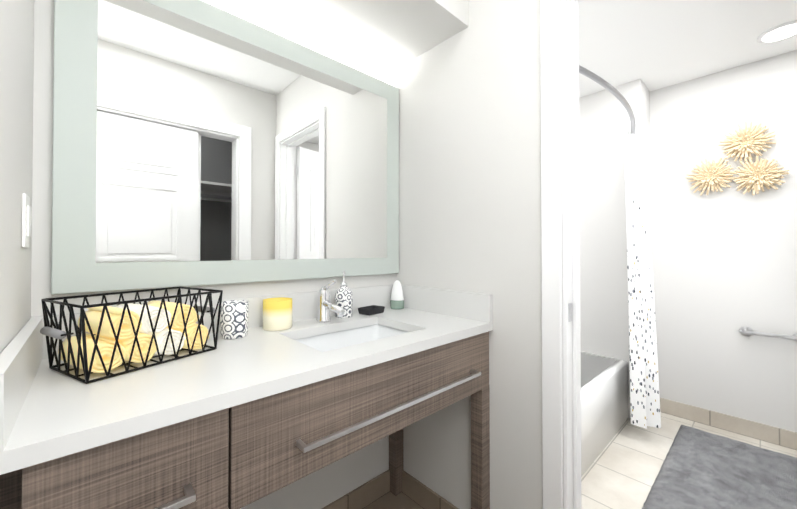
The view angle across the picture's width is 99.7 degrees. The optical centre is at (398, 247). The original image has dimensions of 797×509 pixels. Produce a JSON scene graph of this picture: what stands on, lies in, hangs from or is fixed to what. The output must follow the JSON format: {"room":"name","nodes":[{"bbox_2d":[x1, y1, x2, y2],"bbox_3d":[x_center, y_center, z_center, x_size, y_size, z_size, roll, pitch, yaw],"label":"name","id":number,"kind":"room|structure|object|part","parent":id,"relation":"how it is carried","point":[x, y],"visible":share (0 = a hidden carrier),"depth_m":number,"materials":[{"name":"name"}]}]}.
{"room":"bathroom","nodes":[
{"label":"bathroom","id":0,"kind":"room"},
{"bbox_2d":[0,0,33,353],"bbox_3d":[-0.131,-0.061,-0.100,0.120,2.440,2.450,1,-1,-43],"label":"wall","id":1,"kind":"structure","parent":0,"point":[16,80],"depth_m":0.65,"materials":[{"name":"white paint"}]},
{"bbox_2d":[22,193,30,247],"bbox_3d":[-0.816,-0.057,0.738,0.009,0.115,0.070,1,-1,-43],"label":"light switch","id":2,"kind":"object","parent":1,"relation":"attached to","point":[26,221],"visible":1,"depth_m":0.72,"materials":[{"name":"white plastic"}]},
{"bbox_2d":[31,0,395,508],"bbox_3d":[-0.549,-0.047,1.262,1.352,2.440,0.120,1,-1,-43],"label":"wall","id":3,"kind":"structure","parent":0,"point":[327,485],"depth_m":1.21,"materials":[{"name":"white paint"}]},
{"bbox_2d":[51,0,398,294],"bbox_3d":[-0.443,-0.333,1.259,1.188,0.912,0.029,1,-1,-43],"label":"mirror","id":4,"kind":"object","parent":3,"relation":"attached to","point":[198,142],"visible":0.98,"depth_m":1.08,"materials":[{"name":"grey mirror"}]},
{"bbox_2d":[322,470,458,508],"bbox_3d":[-0.214,1.120,0.975,1.230,0.100,0.736,1,-1,-43],"label":"baseboard","id":5,"kind":"structure","parent":3,"relation":"attached to","point":[415,490],"depth_m":1.52,"materials":[{"name":"beige tile"}]},
{"bbox_2d":[396,0,563,508],"bbox_3d":[0.548,-0.048,1.158,0.120,2.440,1.780,1,-1,-43],"label":"wall","id":6,"kind":"structure","parent":0,"point":[470,158],"depth_m":1.30,"materials":[{"name":"white paint"}]},
{"bbox_2d":[540,0,585,508],"bbox_3d":[0.795,0.123,0.888,0.152,2.093,0.776,1,-1,-43],"label":"door frame","id":7,"kind":"structure","parent":6,"relation":"attached to","point":[561,359],"depth_m":1.10,"materials":[{"name":"white wood"}]},
{"bbox_2d":[568,303,571,321],"bbox_3d":[0.559,0.212,1.094,0.028,0.060,0.002,1,-1,-43],"label":"strike plate","id":8,"kind":"object","parent":7,"relation":"attached to","point":[569,312],"visible":1,"depth_m":1.09,"materials":[{"name":"silver metal"}]},
{"bbox_2d":[579,65,660,428],"bbox_3d":[1.131,0.136,1.775,1.578,1.885,0.237,1,-1,-43],"label":"shower curtain","id":9,"kind":"object","parent":6,"relation":"attached to","point":[644,388],"visible":0.96,"depth_m":2.06,"materials":[{"name":"white fabric"}]},
{"bbox_2d":[623,134,660,428],"bbox_3d":[1.578,0.188,2.177,0.375,1.790,0.222,1,-1,-43],"label":"drape","id":10,"kind":"object","parent":9,"relation":"hanging from","point":[643,359],"depth_m":2.06,"materials":[{"name":"fabric"}]},
{"bbox_2d":[364,412,796,508],"bbox_3d":[0.956,1.222,1.093,3.550,0.100,2.750,1,-1,-43],"label":"floor","id":11,"kind":"structure","parent":0,"point":[622,471],"depth_m":1.82,"materials":[{"name":"tile"}]},
{"bbox_2d":[0,284,492,508],"bbox_3d":[-0.271,0.674,1.041,1.228,0.995,0.567,1,-1,-43],"label":"bathroom vanity","id":12,"kind":"object","parent":11,"relation":"on","point":[257,412],"visible":0.98,"depth_m":0.73,"materials":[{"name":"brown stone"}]},
{"bbox_2d":[40,302,221,383],"bbox_3d":[-0.648,0.209,0.845,0.198,0.136,0.330,0,-1,29],"label":"basket","id":13,"kind":"object","parent":12,"relation":"on","point":[124,331],"depth_m":0.76,"materials":[{"name":"black metal"}]},
{"bbox_2d":[58,333,126,372],"bbox_3d":[-0.693,0.236,0.760,0.158,0.068,0.071,0,-1,28],"label":"towel","id":14,"kind":"object","parent":13,"relation":"in","point":[70,351],"depth_m":0.73,"materials":[{"name":"yellow fabric"}]},
{"bbox_2d":[78,306,141,338],"bbox_3d":[-0.678,0.174,0.788,0.158,0.067,0.068,0,-1,28],"label":"towel","id":15,"kind":"object","parent":13,"relation":"on","point":[93,315],"depth_m":0.76,"materials":[{"name":"yellow fabric"}]},
{"bbox_2d":[96,333,156,362],"bbox_3d":[-0.663,0.236,0.816,0.158,0.068,0.068,0,-1,28],"label":"towel","id":16,"kind":"object","parent":13,"relation":"in","point":[125,340],"depth_m":0.77,"materials":[{"name":"yellow fabric"}]},
{"bbox_3d":[-0.648,0.180,0.845,0.084,0.017,0.337,0,-1,28],"label":"handle","id":17,"kind":"part","parent":13,"relation":"part of","materials":[{"name":"grey metal"}]},
{"bbox_2d":[116,304,170,333],"bbox_3d":[-0.649,0.176,0.843,0.158,0.061,0.070,0,-1,28],"label":"towel","id":18,"kind":"object","parent":13,"relation":"on","point":[145,327],"depth_m":0.81,"materials":[{"name":"white fabric"}]},
{"bbox_2d":[147,328,185,354],"bbox_3d":[-0.633,0.237,0.873,0.158,0.065,0.072,0,-1,28],"label":"towel","id":19,"kind":"object","parent":13,"relation":"in","point":[161,334],"depth_m":0.83,"materials":[{"name":"white fabric"}]},
{"bbox_2d":[145,300,199,328],"bbox_3d":[-0.616,0.179,0.905,0.158,0.064,0.073,0,-1,28],"label":"towel","id":20,"kind":"object","parent":13,"relation":"on","point":[170,306],"depth_m":0.87,"materials":[{"name":"yellow fabric"}]},
{"bbox_2d":[166,323,208,349],"bbox_3d":[-0.603,0.240,0.928,0.158,0.069,0.070,0,-1,28],"label":"towel","id":21,"kind":"object","parent":13,"relation":"in","point":[191,328],"depth_m":0.88,"materials":[{"name":"yellow fabric"}]},
{"bbox_2d":[220,300,248,338],"bbox_3d":[-0.517,0.227,1.060,0.082,0.108,0.082,1,-1,-43],"label":"cup","id":22,"kind":"object","parent":12,"relation":"on","point":[233,319],"visible":1,"depth_m":1.03,"materials":[{"name":"ceramic"}]},
{"bbox_2d":[263,297,291,330],"bbox_3d":[-0.422,0.232,1.175,0.098,0.100,0.098,1,-1,-43],"label":"candle","id":23,"kind":"object","parent":12,"relation":"on","point":[277,313],"visible":0.96,"depth_m":1.13,"materials":[{"name":"yellow wax"}]},
{"bbox_2d":[317,279,344,322],"bbox_3d":[-0.252,0.200,1.254,0.054,0.164,0.154,1,-1,-43],"label":"faucet","id":24,"kind":"object","parent":12,"relation":"on","point":[326,305],"visible":1,"depth_m":1.27,"materials":[{"name":"silver metal"}]},
{"bbox_2d":[335,271,352,317],"bbox_3d":[-0.225,0.191,1.382,0.072,0.187,0.072,1,-1,-43],"label":"soap dispenser","id":25,"kind":"object","parent":12,"relation":"on","point":[343,297],"visible":0.96,"depth_m":1.35,"materials":[{"name":"ceramic"}]},
{"bbox_2d":[295,324,407,351],"bbox_3d":[-0.145,0.386,1.136,0.437,0.149,0.301,1,-1,-43],"label":"sink","id":26,"kind":"object","parent":12,"relation":"in","point":[324,340],"depth_m":1.27,"materials":[{"name":"white ceramic"}]},
{"bbox_2d":[358,305,384,315],"bbox_3d":[-0.117,0.272,1.451,0.068,0.026,0.100,0,-1,39],"label":"soap dish","id":27,"kind":"object","parent":12,"relation":"on","point":[371,310],"visible":1,"depth_m":1.43,"materials":[{"name":"black plastic"}]},
{"bbox_2d":[390,280,403,308],"bbox_3d":[-0.006,0.220,1.577,0.066,0.132,0.066,1,-1,-43],"label":"air freshener","id":28,"kind":"object","parent":12,"relation":"on","point":[397,300],"visible":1,"depth_m":1.55,"materials":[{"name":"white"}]},
{"bbox_2d":[581,351,627,476],"bbox_3d":[0.797,0.982,2.090,1.520,0.400,0.728,1,-1,-43],"label":"bathtub","id":29,"kind":"object","parent":11,"relation":"on","point":[604,399],"visible":0.12,"depth_m":2.01,"materials":[{"name":"white ceramic"}]},
{"bbox_2d":[642,425,796,508],"bbox_3d":[1.605,1.161,1.578,1.264,0.030,0.591,1,-1,-43],"label":"bath rug","id":30,"kind":"object","parent":11,"relation":"on","point":[700,469],"visible":1,"depth_m":1.69,"materials":[{"name":"grey fabric"}]},
{"bbox_2d":[579,79,650,417],"bbox_3d":[1.529,-0.032,2.723,0.396,2.440,0.810,1,-1,-43],"label":"wall","id":31,"kind":"structure","parent":0,"point":[604,123],"depth_m":2.45,"materials":[{"name":"white paint"}]},
{"bbox_2d":[579,0,796,97],"bbox_3d":[1.423,-1.213,1.637,1.800,0.100,2.280,1,-1,-43],"label":"ceiling","id":32,"kind":"structure","parent":0,"point":[652,45],"depth_m":1.87,"materials":[{"name":"white paint"}]},
{"bbox_2d":[757,20,796,43],"bbox_3d":[2.067,-1.156,1.809,0.190,0.008,0.190,1,-1,-43],"label":"recessed light","id":33,"kind":"object","parent":32,"relation":"in","point":[781,32],"visible":1,"depth_m":1.81,"materials":[{"name":"white"}]},
{"bbox_2d":[650,50,796,431],"bbox_3d":[2.404,-0.039,1.978,0.120,2.440,1.470,1,-1,-43],"label":"wall","id":34,"kind":"structure","parent":0,"point":[724,264],"depth_m":2.19,"materials":[{"name":"white paint"}]},
{"bbox_2d":[685,157,738,195],"bbox_3d":[2.058,-0.472,2.214,0.071,0.250,0.260,1,-1,-43],"label":"art","id":35,"kind":"object","parent":34,"relation":"attached to","point":[714,176],"visible":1,"depth_m":2.21,"materials":[{"name":"beige wicker"}]},
{"bbox_2d":[660,397,796,449],"bbox_3d":[2.354,1.130,1.921,0.011,0.100,1.468,1,-1,-43],"label":"baseboard","id":36,"kind":"structure","parent":34,"relation":"attached to","point":[765,433],"depth_m":2.14,"materials":[{"name":"beige tile"}]},
{"bbox_2d":[718,121,775,160],"bbox_3d":[2.167,-0.661,2.097,0.072,0.254,0.254,1,-1,-43],"label":"art","id":37,"kind":"object","parent":34,"relation":"attached to","point":[746,141],"visible":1,"depth_m":2.09,"materials":[{"name":"beige wicker"}]},
{"bbox_2d":[730,156,789,194],"bbox_3d":[2.203,-0.440,2.057,0.069,0.241,0.255,1,-1,-43],"label":"art","id":38,"kind":"object","parent":34,"relation":"attached to","point":[756,175],"visible":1,"depth_m":2.05,"materials":[{"name":"beige wicker"}]},
{"bbox_2d":[739,326,796,341],"bbox_3d":[2.243,0.526,2.015,0.057,0.060,0.285,1,-1,-43],"label":"grab bar","id":39,"kind":"object","parent":34,"relation":"attached to","point":[746,331],"visible":0.94,"depth_m":2.02,"materials":[{"name":"silver metal"}]},
{"bbox_3d":[0.956,-1.318,1.120,3.550,0.100,2.750,1,-1,-43],"label":"ceiling","id":40,"kind":"structure","parent":0,"visible":0},
{"bbox_2d":[257,0,468,68],"bbox_3d":[-0.316,-1.083,1.109,1.232,0.370,0.437,1,-1,-43],"label":"light fixture","id":41,"kind":"structure","parent":40,"relation":"attached to","point":[395,34],"depth_m":1.34,"materials":[{"name":"white paint"}]}
]}

